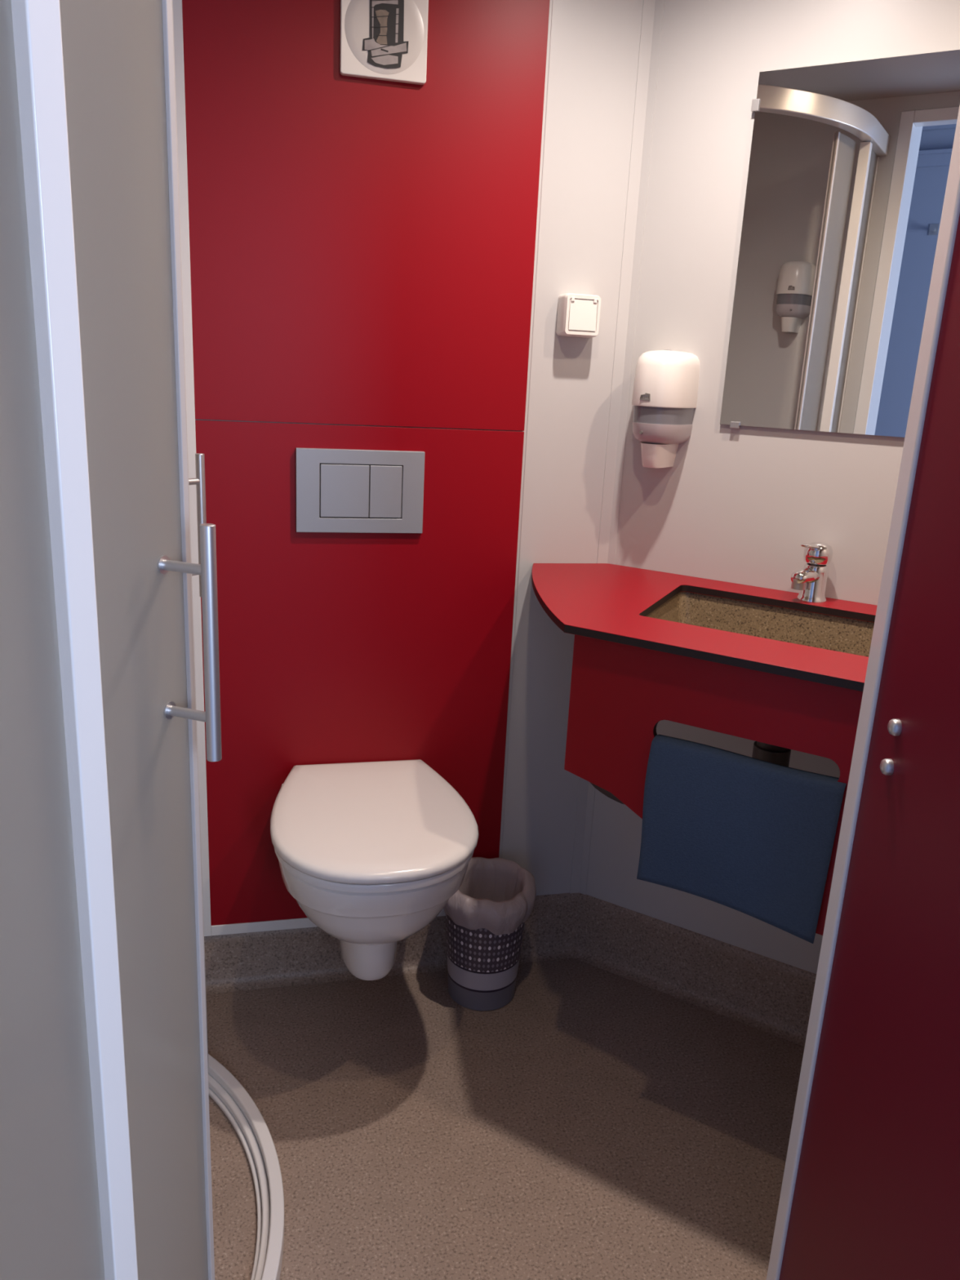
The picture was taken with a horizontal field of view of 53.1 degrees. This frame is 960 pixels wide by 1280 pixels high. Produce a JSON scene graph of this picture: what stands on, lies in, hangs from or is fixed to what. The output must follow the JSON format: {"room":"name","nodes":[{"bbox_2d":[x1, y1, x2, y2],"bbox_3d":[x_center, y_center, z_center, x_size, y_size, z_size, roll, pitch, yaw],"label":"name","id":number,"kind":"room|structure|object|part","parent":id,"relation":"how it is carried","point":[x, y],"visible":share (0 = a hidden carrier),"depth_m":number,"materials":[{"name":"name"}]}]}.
{"room":"bathroom","nodes":[
{"label":"bathroom","id":0,"kind":"room"},
{"bbox_2d":[195,0,643,895],"bbox_3d":[-0.129,-0.284,1.784,0.910,2.030,0.032,-1,16,-13],"label":"wall","id":1,"kind":"structure","parent":0,"point":[594,53],"depth_m":1.78,"materials":[{"name":"grey"}]},
{"bbox_2d":[172,0,445,936],"bbox_3d":[-0.218,-0.335,1.725,0.612,1.910,0.010,-1,16,-13],"label":"trim","id":2,"kind":"structure","parent":1,"relation":"attached to","point":[265,926],"depth_m":1.67,"materials":[{"name":"white metal"}]},
{"bbox_2d":[195,420,524,925],"bbox_3d":[-0.227,0.090,1.848,0.586,0.982,0.008,-1,16,-13],"label":"wall panel","id":3,"kind":"object","parent":1,"relation":"attached to","point":[335,647],"visible":0.76,"depth_m":1.82,"materials":[{"name":"red laminate"}]},
{"bbox_2d":[295,447,425,533],"bbox_3d":[-0.216,-0.268,1.736,0.230,0.149,0.010,-1,16,-13],"label":"flush plate","id":4,"kind":"object","parent":3,"relation":"attached to","point":[344,491],"visible":1,"depth_m":1.73,"materials":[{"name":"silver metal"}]},
{"bbox_2d":[270,759,478,980],"bbox_3d":[-0.195,0.445,1.718,0.351,0.318,0.442,-1,16,-13],"label":"toilet","id":5,"kind":"object","parent":3,"relation":"attached to","point":[371,853],"visible":1,"depth_m":1.58,"materials":[{"name":"white ceramic"}]},
{"bbox_3d":[-0.188,0.305,1.677,0.351,0.026,0.439,-1,16,-13],"label":"lid","id":6,"kind":"part","parent":5,"relation":"part of","materials":[{"name":"white plastic"}]},
{"bbox_2d":[182,0,550,431],"bbox_3d":[-0.182,-0.819,1.593,0.586,0.904,0.008,-1,16,-13],"label":"wall panel","id":7,"kind":"object","parent":1,"relation":"attached to","point":[362,250],"visible":1,"depth_m":1.62,"materials":[{"name":"red laminate"}]},
{"bbox_2d":[339,0,428,84],"bbox_3d":[-0.153,-0.978,1.541,0.140,0.140,0.015,-1,16,-13],"label":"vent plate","id":8,"kind":"object","parent":7,"relation":"attached to","point":[386,40],"visible":1,"depth_m":1.54,"materials":[{"name":"white plastic"}]},
{"bbox_3d":[-0.152,-0.994,1.529,0.042,0.069,0.001,-1,16,-13],"label":"drawing frame","id":9,"kind":"part","parent":8,"relation":"part of","materials":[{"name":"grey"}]},
{"bbox_2d":[204,893,579,994],"bbox_3d":[-0.172,0.631,2.008,0.801,0.145,0.030,-1,16,-13],"label":"baseboard","id":10,"kind":"structure","parent":1,"relation":"attached to","point":[260,960],"depth_m":1.99,"materials":[{"name":"plastic"}]},
{"bbox_2d":[501,0,553,857],"bbox_3d":[0.086,-0.351,1.799,0.002,1.888,0.001,-1,16,-13],"label":"trim","id":11,"kind":"structure","parent":1,"relation":"attached to","point":[553,0],"depth_m":1.77,"materials":[{"name":"grey metal"}]},
{"bbox_2d":[555,293,600,337],"bbox_3d":[0.178,-0.584,1.729,0.068,0.072,0.047,-1,16,-13],"label":"light switch","id":12,"kind":"object","parent":1,"relation":"attached to","point":[578,315],"visible":1,"depth_m":1.71,"materials":[{"name":"white plastic"}]},
{"bbox_2d":[205,958,804,1279],"bbox_3d":[0.083,0.924,1.390,1.742,0.060,1.461,12,18,30],"label":"floor","id":13,"kind":"structure","parent":0,"point":[594,1123],"depth_m":1.62,"materials":[{"name":"plastic"}]},
{"bbox_2d":[0,0,284,1279],"bbox_3d":[-0.394,-0.062,1.130,0.342,1.929,1.056,-1,16,-13],"label":"shower enclosure","id":14,"kind":"object","parent":13,"relation":"on","point":[67,1203],"visible":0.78,"depth_m":0.76,"materials":[{"name":"white metal"}]},
{"bbox_3d":[-0.375,0.069,0.702,0.006,1.840,0.175,12,18,30],"label":"fixed pane","id":15,"kind":"part","parent":14,"relation":"part of","materials":[{"name":"white glass"}]},
{"bbox_2d":[59,0,222,1279],"bbox_3d":[-0.281,0.030,0.853,0.067,1.834,0.139,9,17,20],"label":"sliding shower door","id":16,"kind":"structure","parent":14,"relation":"attached to","point":[118,57],"depth_m":0.85,"materials":[{"name":"grey plastic"}]},
{"bbox_3d":[-0.243,0.005,0.868,0.014,0.221,0.014,-1,16,-13],"label":"handle","id":17,"kind":"part","parent":16,"relation":"part of","materials":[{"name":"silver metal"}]},
{"bbox_2d":[171,0,208,1066],"bbox_3d":[-0.497,-0.161,1.495,0.195,1.834,0.067,13,19,33],"label":"sliding shower door","id":18,"kind":"structure","parent":14,"relation":"in","point":[199,481],"depth_m":1.45,"materials":[{"name":"grey plastic"}]},
{"bbox_3d":[-0.427,-0.174,1.475,0.014,0.221,0.014,-1,16,-13],"label":"handle","id":19,"kind":"part","parent":18,"relation":"part of","materials":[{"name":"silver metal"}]},
{"bbox_2d":[443,857,536,1010],"bbox_3d":[0.012,0.595,1.944,0.197,0.266,0.196,-1,16,-13],"label":"waste bin","id":20,"kind":"object","parent":13,"relation":"on","point":[486,917],"visible":0.91,"depth_m":1.89,"materials":[{"name":"grey plastic"}]},
{"bbox_2d":[586,0,959,973],"bbox_3d":[0.780,-0.180,1.575,1.207,2.030,0.032,12,18,30],"label":"wall","id":21,"kind":"structure","parent":0,"point":[733,505],"depth_m":1.69,"materials":[{"name":"grey"}]},
{"bbox_2d":[569,0,664,894],"bbox_3d":[0.259,-0.353,1.838,0.035,1.890,0.008,4,16,4],"label":"trim","id":22,"kind":"structure","parent":21,"relation":"attached to","point":[652,10],"depth_m":1.77,"materials":[{"name":"grey"}]},
{"bbox_2d":[631,349,699,467],"bbox_3d":[0.321,-0.416,1.728,0.106,0.206,0.100,12,18,30],"label":"soap dispenser","id":23,"kind":"object","parent":21,"relation":"attached to","point":[666,382],"visible":1,"depth_m":1.70,"materials":[{"name":"white plastic"}]},
{"bbox_2d":[631,349,699,408],"bbox_3d":[0.332,-0.471,1.727,0.123,0.098,0.123,-1,16,-13],"label":"hood","id":24,"kind":"object","parent":23,"relation":"attached to","point":[666,378],"depth_m":1.68,"materials":[{"name":"white plastic"}]},
{"bbox_2d":[573,893,816,1047],"bbox_3d":[0.704,0.730,1.812,1.175,0.145,0.030,12,18,30],"label":"baseboard","id":25,"kind":"structure","parent":21,"relation":"attached to","point":[768,995],"depth_m":1.97,"materials":[{"name":"plastic"}]},
{"bbox_2d":[531,563,877,935],"bbox_3d":[0.567,0.176,1.483,1.282,0.375,0.488,12,18,30],"label":"vanity","id":26,"kind":"object","parent":21,"relation":"attached to","point":[780,672],"depth_m":1.42,"materials":[{"name":"red laminate"}]},
{"bbox_2d":[531,563,877,692],"bbox_3d":[0.576,0.002,1.434,1.282,0.013,0.488,12,18,30],"label":"countertop","id":27,"kind":"structure","parent":26,"relation":"on","point":[605,602],"depth_m":1.48,"materials":[{"name":"red laminate"}]},
{"bbox_3d":[0.566,0.251,1.238,1.012,0.362,0.012,12,18,30],"label":"panel","id":28,"kind":"part","parent":26,"relation":"part of","materials":[{"name":"red laminate"}]},
{"bbox_2d":[636,734,846,943],"bbox_3d":[0.364,0.279,1.367,0.275,0.240,0.042,12,18,30],"label":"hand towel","id":29,"kind":"object","parent":26,"relation":"hanging from","point":[754,837],"visible":1,"depth_m":1.35,"materials":[{"name":"blue fabric"}]},
{"bbox_2d":[645,591,874,657],"bbox_3d":[0.488,0.048,1.532,0.544,0.137,0.350,12,18,30],"label":"basin","id":30,"kind":"object","parent":26,"relation":"in","point":[678,624],"depth_m":1.62,"materials":[{"name":"brown stone"}]},
{"bbox_2d":[790,542,833,603],"bbox_3d":[0.565,-0.117,1.644,0.076,0.101,0.049,-5,18,-27],"label":"tap","id":31,"kind":"object","parent":26,"relation":"on","point":[811,580],"visible":1,"depth_m":1.63,"materials":[{"name":"silver metal"}]},
{"bbox_3d":[0.553,-0.109,1.637,0.045,0.028,0.036,-8,19,-33],"label":"spout","id":32,"kind":"part","parent":31,"relation":"part of","materials":[{"name":"silver metal"}]},
{"bbox_3d":[0.574,-0.148,1.635,0.048,0.036,0.064,12,18,30],"label":"lever","id":33,"kind":"part","parent":31,"relation":"part of","materials":[{"name":"silver metal"}]},
{"bbox_2d":[720,49,959,437],"bbox_3d":[0.633,-0.614,1.535,0.457,0.567,0.011,12,18,30],"label":"wall mirror","id":34,"kind":"object","parent":21,"relation":"attached to","point":[850,162],"visible":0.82,"depth_m":1.56,"materials":[{"name":"clear glass"}]},
{"bbox_3d":[-0.037,0.149,0.334,0.763,1.990,0.688,-1,16,-13],"label":"trim","id":35,"kind":"structure","parent":0,"visible":0},
{"bbox_2d":[766,105,959,1279],"bbox_3d":[0.386,0.119,0.556,0.026,1.947,0.797,3,16,0],"label":"bathroom door","id":36,"kind":"structure","parent":35,"relation":"attached to","point":[870,1188],"depth_m":0.86,"materials":[{"name":"red laminate"}]}
]}

